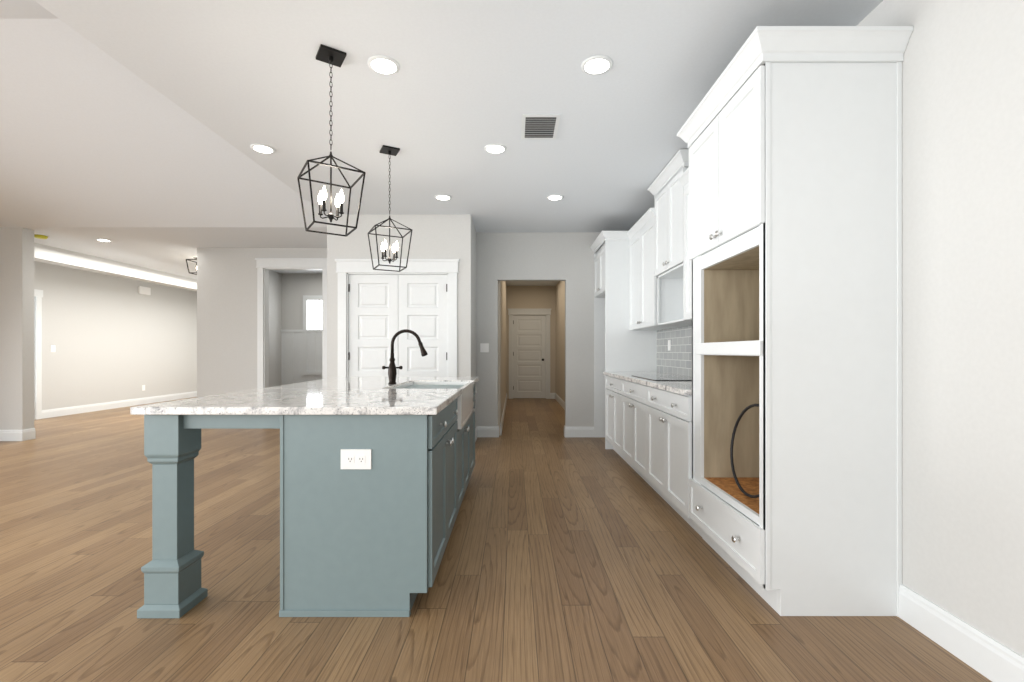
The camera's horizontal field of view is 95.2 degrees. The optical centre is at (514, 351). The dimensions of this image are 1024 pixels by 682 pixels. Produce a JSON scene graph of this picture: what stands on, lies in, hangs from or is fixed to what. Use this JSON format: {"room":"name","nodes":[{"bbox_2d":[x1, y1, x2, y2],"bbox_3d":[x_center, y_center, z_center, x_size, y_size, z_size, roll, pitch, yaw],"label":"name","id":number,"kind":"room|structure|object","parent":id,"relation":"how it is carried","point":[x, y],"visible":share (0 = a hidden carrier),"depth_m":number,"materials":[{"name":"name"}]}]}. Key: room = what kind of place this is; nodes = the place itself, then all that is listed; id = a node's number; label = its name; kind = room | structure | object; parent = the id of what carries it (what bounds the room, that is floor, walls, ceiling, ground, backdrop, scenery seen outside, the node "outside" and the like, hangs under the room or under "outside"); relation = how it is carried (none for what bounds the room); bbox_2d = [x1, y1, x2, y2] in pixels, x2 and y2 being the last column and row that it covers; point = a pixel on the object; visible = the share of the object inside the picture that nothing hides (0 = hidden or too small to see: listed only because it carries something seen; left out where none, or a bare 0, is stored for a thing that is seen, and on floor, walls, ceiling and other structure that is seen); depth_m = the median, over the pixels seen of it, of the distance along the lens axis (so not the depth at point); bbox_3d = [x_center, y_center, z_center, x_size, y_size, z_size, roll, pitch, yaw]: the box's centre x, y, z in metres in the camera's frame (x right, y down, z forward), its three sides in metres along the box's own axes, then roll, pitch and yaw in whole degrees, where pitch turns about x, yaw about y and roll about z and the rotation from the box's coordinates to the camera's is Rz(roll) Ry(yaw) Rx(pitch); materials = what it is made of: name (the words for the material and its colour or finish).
{"room":"kitchen","nodes":[
{"label":"kitchen","id":0,"kind":"room"},
{"bbox_2d":[0,227,33,429],"bbox_3d":[-7.220,-0.225,6.095,1.760,2.750,0.150,0,0,0],"label":"wall","id":1,"kind":"structure","parent":0,"point":[16,328],"depth_m":6.02,"materials":[{"name":"paint"}]},
{"bbox_2d":[34,261,196,419],"bbox_3d":[-8.160,-0.750,4.610,0.120,3.800,15.620,0,0,0],"label":"wall","id":2,"kind":"structure","parent":0,"point":[111,338],"depth_m":9.37,"materials":[{"name":"paint"}]},
{"bbox_2d":[34,289,42,419],"bbox_3d":[-8.089,0.050,7.475,0.022,2.200,1.070,0,0,0],"label":"trim","id":3,"kind":"structure","parent":2,"relation":"attached to","point":[38,294],"depth_m":7.93,"materials":[{"name":"paint"}]},
{"bbox_2d":[42,391,196,418],"bbox_3d":[-8.092,1.079,10.145,0.016,0.142,4.310,0,0,0],"label":"baseboard","id":4,"kind":"structure","parent":2,"relation":"attached to","point":[50,413],"depth_m":9.40,"materials":[{"name":"paint"}]},
{"bbox_2d":[138,286,150,294],"bbox_3d":[-8.080,-1.330,10.200,0.040,0.160,0.300,0,0,0],"label":"door chime","id":5,"kind":"object","parent":2,"relation":"attached to","point":[144,290],"visible":1,"depth_m":10.18,"materials":[{"name":"white plastic"}]},
{"bbox_2d":[197,248,281,396],"bbox_3d":[-4.840,-0.225,9.755,0.120,2.750,5.090,0,0,0],"label":"wall","id":6,"kind":"structure","parent":0,"point":[275,303],"depth_m":9.15,"materials":[{"name":"paint"}]},
{"bbox_2d":[205,248,326,395],"bbox_3d":[-3.485,-0.225,7.270,2.590,2.750,0.120,0,0,0],"label":"wall","id":7,"kind":"structure","parent":0,"point":[230,320],"depth_m":7.21,"materials":[{"name":"paint"}]},
{"bbox_2d":[255,258,326,388],"bbox_3d":[-3.410,-0.143,7.252,1.156,2.586,0.152,0,0,0],"label":"trim","id":8,"kind":"structure","parent":7,"relation":"attached to","point":[264,266],"depth_m":7.19,"materials":[{"name":"paint"}]},
{"bbox_2d":[282,274,321,329],"bbox_3d":[-3.485,-0.225,9.660,2.590,2.750,0.120,0,0,0],"label":"wall","id":9,"kind":"structure","parent":0,"point":[296,288],"depth_m":9.60,"materials":[{"name":"paint"}]},
{"bbox_2d":[281,330,321,384],"bbox_3d":[-3.485,0.350,9.582,2.590,1.600,0.034,0,0,0],"label":"trim","id":10,"kind":"structure","parent":9,"relation":"attached to","point":[291,356],"depth_m":9.58,"materials":[{"name":"paint"}]},
{"bbox_2d":[303,295,321,374],"bbox_3d":[-4.000,-0.335,9.574,0.660,1.630,0.048,0,0,0],"label":"dining window","id":11,"kind":"structure","parent":9,"relation":"in","point":[312,312],"depth_m":9.58,"materials":[{"name":"white glass"}]},
{"bbox_2d":[327,215,471,378],"bbox_3d":[-1.351,-0.225,5.517,1.677,2.750,0.120,0,0,0],"label":"wall","id":12,"kind":"structure","parent":0,"point":[441,237],"depth_m":5.46,"materials":[{"name":"paint"}]},
{"bbox_2d":[348,275,446,376],"bbox_3d":[-1.365,0.118,5.487,1.158,2.040,0.051,0,0,0],"label":"door","id":13,"kind":"structure","parent":12,"relation":"in","point":[384,310],"depth_m":5.48,"materials":[{"name":"paint"}]},
{"bbox_2d":[335,259,459,376],"bbox_3d":[-1.365,0.037,5.510,1.446,2.226,0.174,0,0,0],"label":"door frame","id":14,"kind":"structure","parent":12,"relation":"attached to","point":[345,268],"depth_m":5.44,"materials":[{"name":"paint"}]},
{"bbox_2d":[0,0,882,285],"bbox_3d":[-3.600,-2.125,4.700,10.800,1.050,15.800,0,0,0],"label":"ceiling","id":15,"kind":"structure","parent":0,"point":[455,94],"depth_m":3.45,"materials":[{"name":"paint"}]},
{"bbox_2d":[34,234,47,238],"bbox_3d":[-6.540,-1.581,6.450,0.138,0.036,0.140,0,0,0],"label":"smoke detector","id":16,"kind":"object","parent":15,"relation":"attached to","point":[40,236],"visible":0.9,"depth_m":6.41,"materials":[{"name":"yellow plastic"}]},
{"bbox_2d":[96,239,110,241],"bbox_3d":[-5.890,-1.595,6.700,0.176,0.008,0.176,0,0,0],"label":"recessed light","id":17,"kind":"object","parent":15,"relation":"in","point":[105,240],"visible":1,"depth_m":6.70,"materials":[{"name":"paint"}]},
{"bbox_2d":[34,243,196,290],"bbox_3d":[-7.175,-1.490,9.235,0.250,0.220,6.130,0,0,0],"label":"beam","id":18,"kind":"structure","parent":15,"relation":"attached to","point":[58,256],"depth_m":8.11,"materials":[{"name":"paint"}]},
{"bbox_2d":[186,257,196,274],"bbox_3d":[-5.400,-1.462,8.000,0.272,0.276,0.272,0,0,0],"label":"pendant light","id":19,"kind":"object","parent":15,"relation":"hanging from","point":[192,261],"visible":0.27,"depth_m":7.89,"materials":[{"name":"black metal"}]},
{"bbox_2d":[250,143,275,153],"bbox_3d":[-1.980,-1.595,3.680,0.176,0.008,0.176,0,0,0],"label":"recessed light","id":20,"kind":"object","parent":15,"relation":"in","point":[263,148],"visible":1,"depth_m":3.66,"materials":[{"name":"paint"}]},
{"bbox_2d":[297,44,365,236],"bbox_3d":[-0.990,-1.128,2.520,0.288,0.943,0.288,0,0,-34],"label":"pendant light","id":21,"kind":"object","parent":15,"relation":"hanging from","point":[331,56],"visible":1,"depth_m":2.52,"materials":[{"name":"black metal"}]},
{"bbox_2d":[367,55,399,74],"bbox_3d":[-0.730,-1.595,2.610,0.176,0.008,0.176,0,0,0],"label":"recessed light","id":22,"kind":"object","parent":15,"relation":"in","point":[383,64],"visible":1,"depth_m":2.60,"materials":[{"name":"paint"}]},
{"bbox_2d":[368,145,411,271],"bbox_3d":[-0.990,-1.128,3.705,0.288,0.943,0.288,0,0,-28],"label":"pendant light","id":23,"kind":"object","parent":15,"relation":"hanging from","point":[390,150],"visible":1,"depth_m":3.70,"materials":[{"name":"black metal"}]},
{"bbox_2d":[435,194,451,199],"bbox_3d":[-0.740,-1.595,4.840,0.176,0.008,0.176,0,0,0],"label":"recessed light","id":24,"kind":"object","parent":15,"relation":"in","point":[442,197],"visible":1,"depth_m":4.83,"materials":[{"name":"paint"}]},
{"bbox_2d":[484,143,506,153],"bbox_3d":[-0.150,-1.595,3.680,0.176,0.008,0.176,0,0,0],"label":"recessed light","id":25,"kind":"object","parent":15,"relation":"in","point":[494,148],"visible":1,"depth_m":3.66,"materials":[{"name":"paint"}]},
{"bbox_2d":[521,114,560,138],"bbox_3d":[0.180,-1.596,3.330,0.260,0.007,0.360,0,0,0],"label":"ceiling vent","id":26,"kind":"object","parent":15,"relation":"in","point":[539,126],"visible":1,"depth_m":3.31,"materials":[{"name":"metal"}]},
{"bbox_2d":[547,194,563,199],"bbox_3d":[0.420,-1.595,4.840,0.176,0.008,0.176,0,0,0],"label":"recessed light","id":27,"kind":"object","parent":15,"relation":"in","point":[554,197],"visible":0.98,"depth_m":4.83,"materials":[{"name":"paint"}]},
{"bbox_2d":[581,55,612,74],"bbox_3d":[0.460,-1.595,2.610,0.176,0.008,0.176,0,0,0],"label":"recessed light","id":28,"kind":"object","parent":15,"relation":"in","point":[597,65],"visible":1,"depth_m":2.60,"materials":[{"name":"paint"}]},
{"bbox_2d":[472,220,475,427],"bbox_3d":[-0.573,-0.225,5.928,0.120,2.750,0.701,0,0,0],"label":"wall","id":29,"kind":"structure","parent":0,"point":[473,302],"depth_m":5.99,"materials":[{"name":"paint"}]},
{"bbox_2d":[475,393,506,441],"bbox_3d":[-0.347,1.079,8.428,0.332,0.142,5.942,0,0,0],"label":"baseboard","id":30,"kind":"structure","parent":29,"relation":"attached to","point":[486,431],"depth_m":6.26,"materials":[{"name":"paint"}]},
{"bbox_2d":[0,397,991,681],"bbox_3d":[-3.400,1.210,4.700,11.200,0.120,15.800,0,0,0],"label":"floor","id":31,"kind":"structure","parent":0,"point":[578,559],"depth_m":2.23,"materials":[{"name":"brown wood"}]},
{"bbox_2d":[0,428,35,440],"bbox_3d":[-7.212,1.079,1.510,1.776,0.142,9.320,0,0,0],"label":"baseboard","id":32,"kind":"object","parent":31,"relation":"on","point":[18,435],"visible":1,"depth_m":6.00,"materials":[{"name":"paint"}]},
{"bbox_2d":[137,377,478,617],"bbox_3d":[-0.979,0.710,3.178,1.298,0.880,2.330,0,0,0],"label":"kitchen island","id":33,"kind":"object","parent":31,"relation":"on","point":[375,474],"depth_m":2.03,"materials":[{"name":"teal wood"}]},
{"bbox_2d":[130,389,461,416],"bbox_3d":[-0.980,0.252,2.475,1.300,0.034,0.990,0,0,0],"label":"island countertop","id":34,"kind":"structure","parent":33,"relation":"on","point":[254,402],"depth_m":2.07,"materials":[{"name":"white stone"}]},
{"bbox_2d":[266,381,401,388],"bbox_3d":[-1.237,0.252,3.395,0.785,0.034,0.850,0,0,0],"label":"island countertop","id":35,"kind":"structure","parent":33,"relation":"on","point":[309,384],"depth_m":3.23,"materials":[{"name":"white stone"}]},
{"bbox_2d":[340,449,371,469],"bbox_3d":[-0.688,0.467,2.026,0.132,0.086,0.008,0,0,0],"label":"outlet","id":36,"kind":"object","parent":33,"relation":"attached to","point":[350,459],"depth_m":2.02,"materials":[{"name":"white plastic"}]},
{"bbox_2d":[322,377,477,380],"bbox_3d":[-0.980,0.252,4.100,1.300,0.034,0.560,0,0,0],"label":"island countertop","id":37,"kind":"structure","parent":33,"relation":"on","point":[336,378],"depth_m":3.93,"materials":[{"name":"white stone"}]},
{"bbox_2d":[390,381,469,388],"bbox_3d":[-0.606,0.358,3.396,0.477,0.225,0.849,0,0,0],"label":"sink","id":38,"kind":"object","parent":37,"relation":"in","point":[405,384],"depth_m":3.69,"materials":[{"name":"white ceramic"}]},
{"bbox_2d":[602,374,617,452],"bbox_3d":[1.375,0.710,5.051,0.609,0.881,0.897,0,0,0],"label":"base cabinet","id":39,"kind":"object","parent":31,"relation":"on","point":[609,386],"depth_m":5.27,"materials":[{"name":"white wood"}]},
{"bbox_2d":[618,378,641,476],"bbox_3d":[1.375,0.710,4.217,0.609,0.881,1.011,0,0,0],"label":"base cabinet","id":40,"kind":"object","parent":31,"relation":"on","point":[629,393],"depth_m":4.36,"materials":[{"name":"white wood"}]},
{"bbox_2d":[642,386,789,541],"bbox_3d":[1.375,0.710,3.354,0.609,0.881,0.956,0,0,0],"label":"base cabinet","id":41,"kind":"object","parent":31,"relation":"on","point":[721,462],"depth_m":2.74,"materials":[{"name":"white wood"}]},
{"bbox_2d":[602,370,789,393],"bbox_3d":[1.360,0.252,4.188,0.639,0.035,2.623,0,0,0],"label":"countertop","id":42,"kind":"structure","parent":41,"relation":"on","point":[719,387],"depth_m":2.84,"materials":[{"name":"white stone"}]},
{"bbox_2d":[634,374,717,381],"bbox_3d":[1.375,0.232,4.139,0.490,0.006,0.760,0,0,0],"label":"cooktop","id":43,"kind":"object","parent":42,"relation":"in","point":[657,377],"depth_m":3.97,"materials":[{"name":"black glass"}]},
{"bbox_2d":[498,281,505,435],"bbox_3d":[-0.272,-0.225,8.899,0.150,2.750,5.002,0,0,0],"label":"wall","id":44,"kind":"structure","parent":0,"point":[501,342],"depth_m":7.05,"materials":[{"name":"beige paint"}]},
{"bbox_2d":[506,286,555,398],"bbox_3d":[0.387,-0.225,11.460,1.467,2.750,0.120,0,0,0],"label":"wall","id":45,"kind":"structure","parent":0,"point":[530,297],"depth_m":11.40,"materials":[{"name":"beige paint"}]},
{"bbox_2d":[513,315,545,397],"bbox_3d":[0.364,0.128,11.402,0.796,2.020,0.105,0,0,0],"label":"door","id":46,"kind":"structure","parent":45,"relation":"in","point":[529,356],"depth_m":11.42,"materials":[{"name":"paint"}]},
{"bbox_2d":[508,309,550,398],"bbox_3d":[0.365,0.052,11.453,1.066,2.196,0.174,0,0,0],"label":"door frame","id":47,"kind":"structure","parent":45,"relation":"attached to","point":[512,312],"depth_m":11.38,"materials":[{"name":"paint"}]},
{"bbox_2d":[550,393,554,398],"bbox_3d":[0.935,1.079,11.392,0.130,0.142,0.016,0,0,0],"label":"baseboard","id":48,"kind":"structure","parent":45,"relation":"attached to","point":[552,395],"depth_m":11.38,"materials":[{"name":"paint"}]},
{"bbox_2d":[476,232,600,426],"bbox_3d":[0.523,-0.225,6.338,2.313,2.750,0.120,0,0,0],"label":"wall","id":49,"kind":"structure","parent":0,"point":[567,258],"depth_m":6.28,"materials":[{"name":"paint"}]},
{"bbox_2d":[480,343,488,351],"bbox_3d":[-0.403,-0.050,6.273,0.115,0.120,0.008,0,0,0],"label":"light switch","id":50,"kind":"object","parent":49,"relation":"attached to","point":[484,347],"visible":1,"depth_m":6.27,"materials":[{"name":"white plastic"}]},
{"bbox_2d":[564,425,593,436],"bbox_3d":[0.876,1.079,6.329,0.404,0.142,0.134,0,0,0],"label":"baseboard","id":51,"kind":"structure","parent":49,"relation":"attached to","point":[578,431],"depth_m":6.26,"materials":[{"name":"paint"}]},
{"bbox_2d":[556,281,564,401],"bbox_3d":[1.060,-0.225,8.899,0.120,2.750,5.002,0,0,0],"label":"wall","id":52,"kind":"structure","parent":0,"point":[560,339],"depth_m":10.17,"materials":[{"name":"beige paint"}]},
{"bbox_2d":[555,393,564,409],"bbox_3d":[0.992,1.079,8.901,0.016,0.142,4.996,0,0,0],"label":"baseboard","id":53,"kind":"structure","parent":52,"relation":"attached to","point":[560,401],"depth_m":10.03,"materials":[{"name":"paint"}]},
{"bbox_2d":[857,0,1023,656],"bbox_3d":[1.740,-0.225,1.599,0.120,2.750,9.598,0,0,0],"label":"wall","id":54,"kind":"structure","parent":0,"point":[963,310],"depth_m":1.75,"materials":[{"name":"paint"}]},
{"bbox_2d":[594,234,629,297],"bbox_3d":[1.375,-1.035,5.888,0.609,0.629,0.737,0,0,0],"label":"upper cabinet","id":55,"kind":"object","parent":54,"relation":"attached to","point":[610,254],"depth_m":5.50,"materials":[{"name":"white wood"}]},
{"bbox_2d":[626,214,689,329],"bbox_3d":[1.515,-0.778,5.003,0.329,1.056,0.992,0,0,0],"label":"upper cabinet","id":56,"kind":"object","parent":54,"relation":"attached to","point":[654,250],"depth_m":4.51,"materials":[{"name":"white wood"}]},
{"bbox_2d":[656,310,787,389],"bbox_3d":[1.671,-0.007,4.189,0.016,0.485,2.623,0,0,0],"label":"backsplash","id":57,"kind":"structure","parent":54,"relation":"attached to","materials":[{"name":"tile"}]},
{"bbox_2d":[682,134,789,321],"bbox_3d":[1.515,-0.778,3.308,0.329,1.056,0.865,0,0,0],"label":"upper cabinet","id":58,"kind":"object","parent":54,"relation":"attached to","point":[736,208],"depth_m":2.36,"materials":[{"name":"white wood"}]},
{"bbox_2d":[899,584,1023,681],"bbox_3d":[1.672,1.079,-0.560,0.016,0.142,5.179,0,0,0],"label":"baseboard","id":59,"kind":"structure","parent":54,"relation":"attached to","point":[988,657],"depth_m":1.74,"materials":[{"name":"paint"}]}
]}

